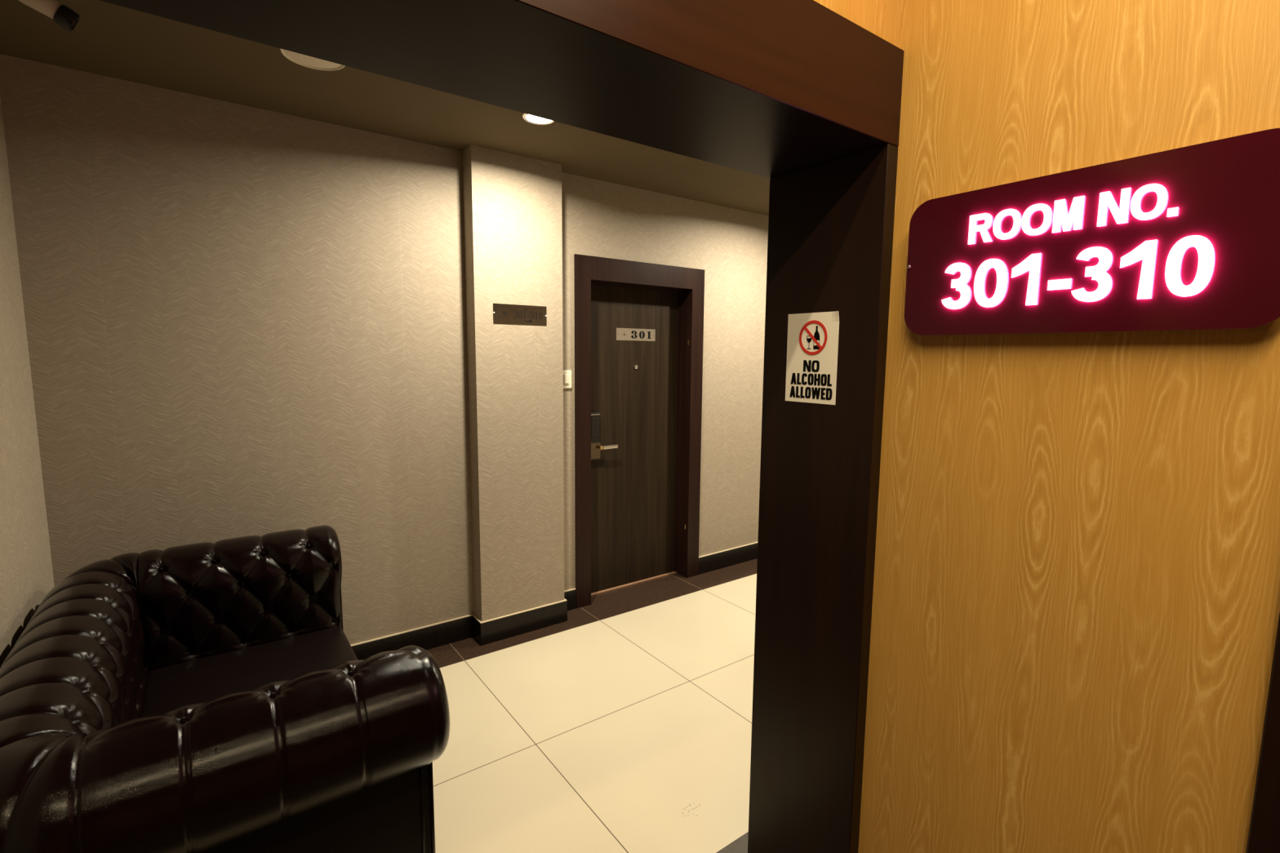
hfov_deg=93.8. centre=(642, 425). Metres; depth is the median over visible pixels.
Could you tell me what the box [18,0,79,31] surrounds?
security camera
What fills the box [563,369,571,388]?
light switch
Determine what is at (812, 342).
notice
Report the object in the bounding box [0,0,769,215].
ceiling
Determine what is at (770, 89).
ceiling beam
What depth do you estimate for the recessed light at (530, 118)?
2.51 m
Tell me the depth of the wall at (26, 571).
1.92 m
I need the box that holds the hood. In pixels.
[53,4,79,31]
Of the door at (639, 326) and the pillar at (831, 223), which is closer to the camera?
the pillar at (831, 223)
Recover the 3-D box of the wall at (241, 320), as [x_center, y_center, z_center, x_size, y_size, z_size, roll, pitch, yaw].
[0.524,-0.226,4.202,6.988,2.475,0.190,-4,8,-36]
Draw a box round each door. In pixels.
[573,253,704,608]
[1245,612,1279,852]
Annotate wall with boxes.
[0,53,768,644]
[0,94,54,667]
[813,0,902,48]
[857,0,1279,852]
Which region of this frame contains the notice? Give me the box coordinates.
[785,311,839,404]
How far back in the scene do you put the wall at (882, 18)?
1.07 m
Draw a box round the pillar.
[462,144,564,622]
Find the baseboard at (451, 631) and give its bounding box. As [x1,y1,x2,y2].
[350,542,757,660]
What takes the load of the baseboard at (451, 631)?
attached to the wall at (241, 320)
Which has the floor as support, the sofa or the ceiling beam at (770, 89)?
the sofa
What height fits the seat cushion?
0.152 m
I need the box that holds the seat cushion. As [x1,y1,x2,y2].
[140,626,358,716]
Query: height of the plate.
0.098 m
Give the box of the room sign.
[904,128,1279,335]
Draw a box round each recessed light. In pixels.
[280,48,345,70]
[522,113,555,124]
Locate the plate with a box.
[493,302,546,325]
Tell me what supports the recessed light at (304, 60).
in the ceiling
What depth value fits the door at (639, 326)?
3.83 m
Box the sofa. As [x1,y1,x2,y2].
[0,524,449,852]
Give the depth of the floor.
2.41 m
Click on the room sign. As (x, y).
(1187, 237)
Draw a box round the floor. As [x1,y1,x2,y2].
[426,558,757,852]
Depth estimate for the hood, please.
1.48 m

